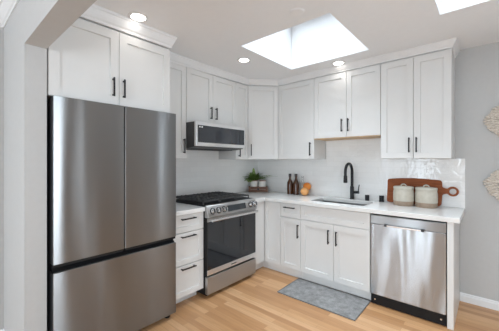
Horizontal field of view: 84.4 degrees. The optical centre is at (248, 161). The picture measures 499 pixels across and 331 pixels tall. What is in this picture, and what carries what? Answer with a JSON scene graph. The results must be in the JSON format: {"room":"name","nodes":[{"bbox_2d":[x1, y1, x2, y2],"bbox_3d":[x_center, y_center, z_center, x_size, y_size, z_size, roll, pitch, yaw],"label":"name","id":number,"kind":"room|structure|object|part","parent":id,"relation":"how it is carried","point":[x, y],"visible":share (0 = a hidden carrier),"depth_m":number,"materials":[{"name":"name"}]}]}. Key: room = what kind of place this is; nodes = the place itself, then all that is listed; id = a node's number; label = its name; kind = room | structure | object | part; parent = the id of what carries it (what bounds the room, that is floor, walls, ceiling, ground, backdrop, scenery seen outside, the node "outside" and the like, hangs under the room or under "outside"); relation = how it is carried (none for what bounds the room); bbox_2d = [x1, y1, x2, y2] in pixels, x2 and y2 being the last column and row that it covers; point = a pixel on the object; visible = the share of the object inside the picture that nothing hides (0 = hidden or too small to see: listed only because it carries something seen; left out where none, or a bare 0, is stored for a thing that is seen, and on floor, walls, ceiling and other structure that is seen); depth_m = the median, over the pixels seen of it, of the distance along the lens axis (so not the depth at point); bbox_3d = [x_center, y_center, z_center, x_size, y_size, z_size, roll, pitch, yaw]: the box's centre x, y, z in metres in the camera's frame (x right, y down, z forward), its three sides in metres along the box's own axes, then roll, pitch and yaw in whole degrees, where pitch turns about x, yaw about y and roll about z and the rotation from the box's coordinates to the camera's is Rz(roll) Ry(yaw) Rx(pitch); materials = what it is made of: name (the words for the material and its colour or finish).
{"room":"kitchen","nodes":[
{"label":"kitchen","id":0,"kind":"room"},
{"bbox_2d":[0,28,3,329],"bbox_3d":[-2.217,0.136,1.826,0.200,2.468,7.000,0,0,41],"label":"wall","id":1,"kind":"structure","parent":0,"point":[1,29],"depth_m":2.11,"materials":[{"name":"paint"}]},
{"bbox_2d":[47,18,169,112],"bbox_3d":[-1.216,-0.709,2.295,0.694,0.571,0.896,0,0,41],"label":"upper cabinet","id":2,"kind":"object","parent":1,"relation":"attached to","point":[90,61],"visible":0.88,"depth_m":2.04,"materials":[{"name":"paint"}]},
{"bbox_3d":[-1.133,-0.702,1.928,0.019,0.554,0.446,0,0,41],"label":"door","id":3,"kind":"part","parent":2,"relation":"part of","materials":[{"name":"paint"}]},
{"bbox_3d":[-0.997,-0.553,2.043,0.034,0.140,0.011,0,0,41],"label":"handle","id":4,"kind":"part","parent":2,"relation":"part of","materials":[{"name":"black metal"}]},
{"bbox_3d":[-0.946,-0.553,2.102,0.034,0.140,0.011,0,0,41],"label":"handle","id":5,"kind":"part","parent":2,"relation":"part of","materials":[{"name":"black metal"}]},
{"bbox_3d":[-0.840,-0.702,2.265,0.019,0.554,0.442,0,0,41],"label":"door","id":6,"kind":"part","parent":2,"relation":"part of","materials":[{"name":"paint"}]},
{"bbox_2d":[170,62,185,158],"bbox_3d":[-0.897,-0.529,2.902,0.360,1.002,0.378,0,0,41],"label":"upper cabinet","id":7,"kind":"object","parent":1,"relation":"attached to","point":[177,72],"visible":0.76,"depth_m":2.90,"materials":[{"name":"paint"}]},
{"bbox_3d":[-0.674,-0.163,2.911,0.034,0.155,0.011,0,0,41],"label":"handle","id":8,"kind":"part","parent":7,"relation":"part of","materials":[{"name":"black metal"}]},
{"bbox_2d":[186,67,235,125],"bbox_3d":[-0.522,-0.724,3.339,0.368,0.612,0.767,0,0,41],"label":"upper cabinet","id":9,"kind":"object","parent":1,"relation":"attached to","point":[210,98],"visible":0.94,"depth_m":3.20,"materials":[{"name":"paint"}]},
{"bbox_3d":[-0.544,-0.717,3.100,0.019,0.594,0.375,0,0,41],"label":"door","id":10,"kind":"part","parent":9,"relation":"part of","materials":[{"name":"paint"}]},
{"bbox_2d":[186,121,244,150],"bbox_3d":[-0.471,-0.277,3.288,0.496,0.282,0.757,0,0,41],"label":"microwave","id":11,"kind":"object","parent":9,"relation":"attached to","point":[205,136],"visible":0.91,"depth_m":3.04,"materials":[{"name":"metal"}]},
{"bbox_3d":[-0.292,-0.717,3.390,0.019,0.594,0.387,0,0,41],"label":"door","id":12,"kind":"part","parent":9,"relation":"part of","materials":[{"name":"paint"}]},
{"bbox_2d":[176,150,257,198],"bbox_3d":[-0.511,0.133,3.626,0.008,0.726,2.026,0,0,41],"label":"backsplash","id":13,"kind":"structure","parent":1,"relation":"attached to","point":[202,171],"depth_m":3.64,"materials":[{"name":"tile"}]},
{"bbox_2d":[219,82,247,158],"bbox_3d":[-0.189,-0.529,3.716,0.360,1.002,0.234,0,0,41],"label":"upper cabinet","id":14,"kind":"object","parent":1,"relation":"attached to","point":[241,90],"visible":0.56,"depth_m":3.64,"materials":[{"name":"paint"}]},
{"bbox_3d":[-0.086,-0.521,3.627,0.019,0.984,0.232,0,0,41],"label":"door","id":15,"kind":"part","parent":14,"relation":"part of","materials":[{"name":"paint"}]},
{"bbox_2d":[80,4,459,85],"bbox_3d":[0.242,-1.046,2.923,3.510,0.103,1.674,0,0,-13],"label":"trim","id":16,"kind":"structure","parent":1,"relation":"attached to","point":[97,14],"depth_m":2.68,"materials":[{"name":"paint"}]},
{"bbox_2d":[4,0,96,330],"bbox_3d":[-0.154,0.136,0.692,4.800,2.468,0.112,0,0,41],"label":"wall","id":17,"kind":"structure","parent":0,"point":[33,26],"depth_m":1.72,"materials":[{"name":"paint"}]},
{"bbox_2d":[0,0,18,27],"bbox_3d":[-0.151,-1.062,0.577,4.644,0.073,0.058,0,0,41],"label":"trim","id":18,"kind":"structure","parent":17,"relation":"attached to","point":[7,7],"depth_m":1.91,"materials":[{"name":"paint"}]},
{"bbox_2d":[79,0,498,79],"bbox_3d":[-0.445,-1.158,0.282,4.900,0.120,7.200,0,0,41],"label":"ceiling","id":19,"kind":"structure","parent":0,"point":[215,33],"depth_m":2.21,"materials":[{"name":"paint"}]},
{"bbox_2d":[128,12,148,21],"bbox_3d":[-0.834,-1.095,2.093,0.152,0.006,0.152,0,0,41],"label":"recessed light","id":20,"kind":"object","parent":19,"relation":"in","point":[136,16],"visible":1,"depth_m":2.08,"materials":[{"name":"paint"}]},
{"bbox_2d":[237,57,250,62],"bbox_3d":[-0.044,-1.095,2.981,0.152,0.006,0.152,0,0,41],"label":"recessed light","id":21,"kind":"object","parent":19,"relation":"in","point":[243,59],"visible":1,"depth_m":2.98,"materials":[{"name":"paint"}]},
{"bbox_2d":[289,8,304,15],"bbox_3d":[0.359,-1.095,2.023,0.112,0.006,0.112,0,0,41],"label":"smoke detector","id":22,"kind":"object","parent":19,"relation":"attached to","point":[296,11],"visible":1,"depth_m":2.02,"materials":[{"name":"paint"}]},
{"bbox_2d":[256,13,357,58],"bbox_3d":[0.560,-1.459,2.662,0.970,0.482,0.970,0,0,41],"label":"window","id":23,"kind":"structure","parent":19,"relation":"attached to","point":[324,32],"depth_m":3.07,"materials":[{"name":"glass"}]},
{"bbox_2d":[331,61,345,65],"bbox_3d":[1.008,-1.095,3.072,0.152,0.006,0.152,0,0,41],"label":"recessed light","id":24,"kind":"object","parent":19,"relation":"in","point":[336,63],"visible":1,"depth_m":3.07,"materials":[{"name":"paint"}]},
{"bbox_2d":[138,267,498,330],"bbox_3d":[-0.445,1.420,0.282,4.900,0.100,7.200,0,0,41],"label":"floor","id":25,"kind":"structure","parent":0,"point":[253,302],"depth_m":2.45,"materials":[{"name":"brown wood"}]},
{"bbox_2d":[47,95,175,330],"bbox_3d":[-1.181,0.474,2.293,0.669,1.792,0.908,0,0,41],"label":"refrigerator","id":26,"kind":"object","parent":25,"relation":"on","point":[111,168],"visible":0.91,"depth_m":1.98,"materials":[{"name":"metal"}]},
{"bbox_3d":[-1.108,0.120,1.926,0.077,1.074,0.450,0,0,41],"label":"door","id":27,"kind":"part","parent":26,"relation":"part of","materials":[{"name":"silver metal"}]},
{"bbox_3d":[-0.958,1.016,2.098,0.077,0.612,0.907,0,0,41],"label":"freezer drawer","id":28,"kind":"part","parent":26,"relation":"part of","materials":[{"name":"silver metal"}]},
{"bbox_3d":[-0.808,0.120,2.271,0.077,1.074,0.450,0,0,41],"label":"door","id":29,"kind":"part","parent":26,"relation":"part of","materials":[{"name":"silver metal"}]},
{"bbox_2d":[173,212,202,303],"bbox_3d":[-0.790,0.933,2.812,0.656,0.873,0.371,0,0,41],"label":"base cabinet","id":30,"kind":"object","parent":25,"relation":"on","point":[188,239],"visible":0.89,"depth_m":2.63,"materials":[{"name":"paint"}]},
{"bbox_3d":[-0.575,0.823,2.625,0.019,0.299,0.369,0,0,41],"label":"drawer","id":31,"kind":"part","parent":30,"relation":"part of","materials":[{"name":"paint"}]},
{"bbox_3d":[-0.575,1.124,2.625,0.019,0.289,0.369,0,0,41],"label":"drawer","id":32,"kind":"part","parent":30,"relation":"part of","materials":[{"name":"paint"}]},
{"bbox_3d":[-0.575,0.585,2.625,0.019,0.163,0.369,0,0,41],"label":"drawer","id":33,"kind":"part","parent":30,"relation":"part of","materials":[{"name":"paint"}]},
{"bbox_2d":[176,202,204,215],"bbox_3d":[-0.790,0.476,2.812,0.640,0.040,0.374,0,0,41],"label":"countertop","id":34,"kind":"structure","parent":30,"relation":"on","point":[181,209],"depth_m":2.67,"materials":[{"name":"white stone"}]},
{"bbox_2d":[176,191,257,295],"bbox_3d":[-0.384,0.884,3.211,0.722,0.972,0.758,0,0,41],"label":"gas range","id":35,"kind":"object","parent":25,"relation":"on","point":[229,219],"visible":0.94,"depth_m":2.97,"materials":[{"name":"metal"}]},
{"bbox_2d":[176,197,250,206],"bbox_3d":[-0.422,0.456,3.244,0.620,0.028,0.758,0,0,41],"label":"cooktop","id":36,"kind":"object","parent":35,"relation":"in","point":[203,204],"depth_m":3.04,"materials":[{"name":"metal"}]},
{"bbox_3d":[-0.172,0.854,3.027,0.030,0.568,0.750,0,0,41],"label":"oven door","id":37,"kind":"part","parent":35,"relation":"part of","materials":[{"name":"glass"}]},
{"bbox_3d":[-0.170,1.244,3.024,0.038,0.172,0.750,0,0,41],"label":"storage drawer","id":38,"kind":"part","parent":35,"relation":"part of","materials":[{"name":"silver metal"}]},
{"bbox_3d":[-0.163,0.503,3.019,0.057,0.122,0.758,0,0,41],"label":"control panel","id":39,"kind":"part","parent":35,"relation":"part of","materials":[{"name":"silver metal"}]},
{"bbox_3d":[-0.158,0.588,3.014,0.008,0.035,0.750,0,0,41],"label":"rail","id":40,"kind":"part","parent":35,"relation":"part of","materials":[{"name":"silver metal"}]},
{"bbox_3d":[-0.158,1.112,3.014,0.008,0.052,0.750,0,0,41],"label":"rail","id":41,"kind":"part","parent":35,"relation":"part of","materials":[{"name":"silver metal"}]},
{"bbox_3d":[-0.133,0.588,2.993,0.058,0.025,0.708,0,0,41],"label":"handle","id":42,"kind":"part","parent":35,"relation":"part of","materials":[{"name":"silver metal"}]},
{"bbox_2d":[253,201,282,272],"bbox_3d":[0.199,0.933,3.782,0.856,0.873,0.859,0,0,41],"label":"base cabinet","id":43,"kind":"object","parent":25,"relation":"on","point":[268,214],"visible":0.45,"depth_m":3.45,"materials":[{"name":"paint"}]},
{"bbox_3d":[0.305,0.886,3.436,0.237,0.765,0.019,0,0,41],"label":"panel","id":44,"kind":"part","parent":43,"relation":"part of","materials":[{"name":"paint"}]},
{"bbox_2d":[238,191,464,223],"bbox_3d":[0.852,0.476,3.212,2.598,0.040,0.861,0,0,41],"label":"countertop","id":45,"kind":"structure","parent":43,"relation":"on","point":[442,213],"depth_m":2.81,"materials":[{"name":"white stone"}]},
{"bbox_2d":[249,186,267,191],"bbox_3d":[0.150,0.415,4.134,0.284,0.082,0.144,0,0,2],"label":"wooden crate","id":46,"kind":"object","parent":45,"relation":"on","point":[251,189],"visible":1,"depth_m":4.07,"materials":[{"name":"brown wood"}]},
{"bbox_2d":[250,181,257,186],"bbox_3d":[0.087,0.371,4.138,0.113,0.150,0.113,0,0,2],"label":"pot","id":47,"kind":"object","parent":46,"relation":"in","point":[254,183],"depth_m":4.09,"materials":[{"name":"beige ceramic"}]},
{"bbox_2d":[244,168,276,186],"bbox_3d":[0.176,0.271,4.088,0.539,0.349,0.318,0,0,2],"label":"potted fern","id":48,"kind":"object","parent":46,"relation":"in","point":[253,177],"visible":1,"depth_m":4.10,"materials":[{"name":"green plant"}]},
{"bbox_2d":[258,180,265,186],"bbox_3d":[0.213,0.366,4.134,0.115,0.160,0.115,0,0,2],"label":"flower pot","id":49,"kind":"object","parent":46,"relation":"in","point":[262,183],"visible":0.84,"depth_m":4.09,"materials":[{"name":"beige ceramic"}]},
{"bbox_2d":[287,174,292,193],"bbox_3d":[0.586,0.314,3.844,0.083,0.285,0.083,0,0,41],"label":"glass bottle","id":50,"kind":"object","parent":45,"relation":"on","point":[289,183],"visible":0.97,"depth_m":3.81,"materials":[{"name":"brown glass"}]},
{"bbox_2d":[293,174,298,194],"bbox_3d":[0.660,0.314,3.789,0.083,0.285,0.083,0,0,41],"label":"glass bottle","id":51,"kind":"object","parent":45,"relation":"on","point":[295,183],"visible":1,"depth_m":3.76,"materials":[{"name":"brown glass"}]},
{"bbox_2d":[300,176,303,194],"bbox_3d":[0.751,0.331,3.800,0.058,0.250,0.058,0,0,41],"label":"glass bottle","id":52,"kind":"object","parent":45,"relation":"on","point":[302,181],"visible":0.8,"depth_m":3.79,"materials":[{"name":"white"}]},
{"bbox_2d":[301,187,308,195],"bbox_3d":[0.755,0.401,3.677,0.108,0.108,0.108,0,0,41],"label":"orange","id":53,"kind":"object","parent":45,"relation":"on","point":[304,191],"visible":1,"depth_m":3.64,"materials":[{"name":"orange food"}]},
{"bbox_2d":[303,183,310,189],"bbox_3d":[0.804,0.341,3.752,0.108,0.108,0.108,0,0,41],"label":"orange","id":54,"kind":"object","parent":53,"relation":"on","point":[306,185],"visible":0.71,"depth_m":3.71,"materials":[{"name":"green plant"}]},
{"bbox_2d":[320,200,364,205],"bbox_3d":[1.070,0.601,3.160,0.627,0.208,0.382,0,0,41],"label":"sink","id":55,"kind":"object","parent":45,"relation":"in","point":[323,200],"visible":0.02,"depth_m":3.33,"materials":[{"name":"silver metal"}]},
{"bbox_2d":[343,162,359,198],"bbox_3d":[1.221,0.234,3.244,0.120,0.444,0.239,0,0,41],"label":"kitchen faucet","id":56,"kind":"object","parent":45,"relation":"on","point":[352,191],"visible":1,"depth_m":3.30,"materials":[{"name":"black metal"}]},
{"bbox_3d":[1.194,0.174,3.265,0.032,0.324,0.222,0,0,43],"label":"spout","id":57,"kind":"part","parent":56,"relation":"part of","materials":[{"name":"black metal"}]},
{"bbox_2d":[379,195,383,201],"bbox_3d":[1.508,0.421,3.110,0.051,0.070,0.051,0,0,41],"label":"cap","id":58,"kind":"object","parent":45,"relation":"on","point":[381,197],"visible":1,"depth_m":3.09,"materials":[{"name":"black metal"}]},
{"bbox_2d":[393,184,413,205],"bbox_3d":[1.625,0.343,2.878,0.193,0.225,0.193,0,0,41],"label":"canister","id":59,"kind":"object","parent":45,"relation":"on","point":[402,195],"visible":1,"depth_m":2.80,"materials":[{"name":"ceramic"}]},
{"bbox_3d":[1.625,0.267,2.878,0.190,0.022,0.190,0,0,41],"label":"lid","id":60,"kind":"part","parent":59,"relation":"part of","materials":[{"name":"white ceramic"}]},
{"bbox_2d":[387,178,458,205],"bbox_3d":[1.818,0.317,2.901,0.642,0.274,0.067,0,0,41],"label":"cutting board","id":61,"kind":"object","parent":45,"relation":"on","point":[414,182],"visible":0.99,"depth_m":2.92,"materials":[{"name":"brown wood"}]},
{"bbox_2d":[415,185,437,208],"bbox_3d":[1.782,0.343,2.755,0.193,0.225,0.193,0,0,41],"label":"canister","id":62,"kind":"object","parent":45,"relation":"on","point":[425,197],"visible":1,"depth_m":2.68,"materials":[{"name":"ceramic"}]},
{"bbox_3d":[1.782,0.267,2.755,0.190,0.022,0.190,0,0,41],"label":"lid","id":63,"kind":"part","parent":62,"relation":"part of","materials":[{"name":"white ceramic"}]},
{"bbox_2d":[280,203,302,278],"bbox_3d":[0.692,0.933,3.482,0.278,0.873,0.664,0,0,41],"label":"base cabinet","id":64,"kind":"object","parent":25,"relation":"on","point":[290,214],"visible":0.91,"depth_m":3.26,"materials":[{"name":"paint"}]},
{"bbox_3d":[0.502,0.583,3.264,0.276,0.159,0.019,0,0,41],"label":"drawer","id":65,"kind":"part","parent":64,"relation":"part of","materials":[{"name":"paint"}]},
{"bbox_3d":[0.502,0.969,3.264,0.276,0.599,0.019,0,0,41],"label":"door","id":66,"kind":"part","parent":64,"relation":"part of","materials":[{"name":"paint"}]},
{"bbox_2d":[277,278,370,320],"bbox_3d":[0.755,1.365,2.789,0.804,0.010,0.448,0,0,40],"label":"rug","id":67,"kind":"object","parent":25,"relation":"on","point":[347,305],"visible":1,"depth_m":2.74,"materials":[{"name":"grey fabric"}]},
{"bbox_2d":[301,205,371,299],"bbox_3d":[1.086,0.933,3.138,0.764,0.873,0.664,0,0,41],"label":"base cabinet","id":68,"kind":"object","parent":25,"relation":"on","point":[335,243],"visible":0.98,"depth_m":2.88,"materials":[{"name":"paint"}]},
{"bbox_3d":[0.757,0.969,3.042,0.392,0.599,0.019,0,0,41],"label":"door","id":69,"kind":"part","parent":68,"relation":"part of","materials":[{"name":"paint"}]},
{"bbox_3d":[0.897,0.583,2.921,0.763,0.159,0.019,0,0,41],"label":"drawer","id":70,"kind":"part","parent":68,"relation":"part of","materials":[{"name":"paint"}]},
{"bbox_3d":[1.046,0.969,2.791,0.368,0.599,0.019,0,0,41],"label":"door","id":71,"kind":"part","parent":68,"relation":"part of","materials":[{"name":"paint"}]},
{"bbox_2d":[371,213,446,325],"bbox_3d":[1.600,0.933,2.683,0.596,0.862,0.670,0,0,41],"label":"dishwasher","id":72,"kind":"object","parent":25,"relation":"on","point":[409,255],"visible":0.99,"depth_m":2.44,"materials":[{"name":"metal"}]},
{"bbox_3d":[1.378,0.592,2.445,0.300,0.016,0.016,0,0,41],"label":"handle","id":73,"kind":"part","parent":72,"relation":"part of","materials":[{"name":"silver metal"}]},
{"bbox_2d":[372,213,446,222],"bbox_3d":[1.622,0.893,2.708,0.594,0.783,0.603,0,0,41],"label":"control panel","id":74,"kind":"object","parent":72,"relation":"in","point":[372,213],"depth_m":2.46,"materials":[{"name":"metal"}]},
{"bbox_2d":[447,222,459,329],"bbox_3d":[1.856,0.933,2.482,0.043,0.873,0.632,0,0,41],"label":"end panel","id":75,"kind":"object","parent":25,"relation":"on","point":[453,229],"visible":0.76,"depth_m":2.26,"materials":[{"name":"paint"}]},
{"bbox_2d":[286,42,498,300],"bbox_3d":[1.887,0.136,2.959,4.900,2.468,0.100,0,0,41],"label":"wall","id":76,"kind":"structure","parent":0,"point":[476,68],"depth_m":2.62,"materials":[{"name":"paint"}]},
{"bbox_2d":[238,86,285,159],"bbox_3d":[0.188,-0.529,3.954,0.615,1.002,0.615,0,0,41],"label":"upper cabinet","id":77,"kind":"object","parent":76,"relation":"attached to","point":[262,100],"visible":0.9,"depth_m":3.73,"materials":[{"name":"paint"}]},
{"bbox_3d":[0.203,-0.521,3.733,0.404,0.984,0.019,0,0,-4],"label":"door","id":78,"kind":"part","parent":77,"relation":"part of","materials":[{"name":"paint"}]},
{"bbox_2d":[278,78,325,158],"bbox_3d":[0.705,-0.529,3.670,0.532,1.002,0.364,0,0,41],"label":"upper cabinet","id":79,"kind":"object","parent":76,"relation":"attached to","point":[296,140],"visible":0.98,"depth_m":3.55,"materials":[{"name":"paint"}]},
{"bbox_2d":[314,64,380,140],"bbox_3d":[1.195,-0.650,3.243,0.762,0.760,0.364,0,0,41],"label":"upper cabinet","id":80,"kind":"object","parent":76,"relation":"attached to","point":[347,104],"visible":0.98,"depth_m":3.10,"materials":[{"name":"paint"}]},
{"bbox_3d":[0.967,-0.646,3.258,0.398,0.734,0.019,0,0,41],"label":"door","id":81,"kind":"part","parent":80,"relation":"part of","materials":[{"name":"paint"}]},
{"bbox_3d":[1.206,-0.274,3.256,0.762,0.008,0.327,0,0,41],"label":"panel","id":82,"kind":"part","parent":80,"relation":"part of","materials":[{"name":"brown wood"}]},
{"bbox_3d":[1.255,-0.646,3.007,0.360,0.734,0.019,0,0,41],"label":"door","id":83,"kind":"part","parent":80,"relation":"part of","materials":[{"name":"paint"}]},
{"bbox_2d":[258,138,464,207],"bbox_3d":[1.136,0.113,3.542,2.603,0.766,0.008,0,0,41],"label":"backsplash","id":84,"kind":"structure","parent":76,"relation":"attached to","point":[371,172],"depth_m":3.34,"materials":[{"name":"tile"}]},
{"bbox_2d":[381,48,454,158],"bbox_3d":[1.710,-0.529,2.795,0.597,1.002,0.364,0,0,41],"label":"upper cabinet","id":85,"kind":"object","parent":76,"relation":"attached to","point":[418,92],"visible":1,"depth_m":2.65,"materials":[{"name":"paint"}]},
{"bbox_3d":[1.505,-0.521,2.790,0.295,0.984,0.019,0,0,41],"label":"door","id":86,"kind":"part","parent":85,"relation":"part of","materials":[{"name":"paint"}]},
{"bbox_3d":[1.621,-0.161,2.653,0.011,0.145,0.034,0,0,41],"label":"handle","id":87,"kind":"part","parent":85,"relation":"part of","materials":[{"name":"black metal"}]},
{"bbox_3d":[1.731,-0.521,2.593,0.298,0.984,0.019,0,0,41],"label":"door","id":88,"kind":"part","parent":85,"relation":"part of","materials":[{"name":"paint"}]},
{"bbox_2d":[460,292,498,310],"bbox_3d":[2.853,1.329,2.042,2.038,0.082,0.014,0,0,41],"label":"baseboard","id":89,"kind":"structure","parent":76,"relation":"attached to","point":[483,302],"depth_m":2.61,"materials":[{"name":"paint"}]},
{"bbox_2d":[483,106,498,200],"bbox_3d":[2.339,-0.088,2.466,0.363,0.934,0.048,0,0,41],"label":"wall decoration","id":90,"kind":"object","parent":76,"relation":"attached to","point":[492,119],"depth_m":2.53,"materials":[{"name":"fabric"}]}
]}

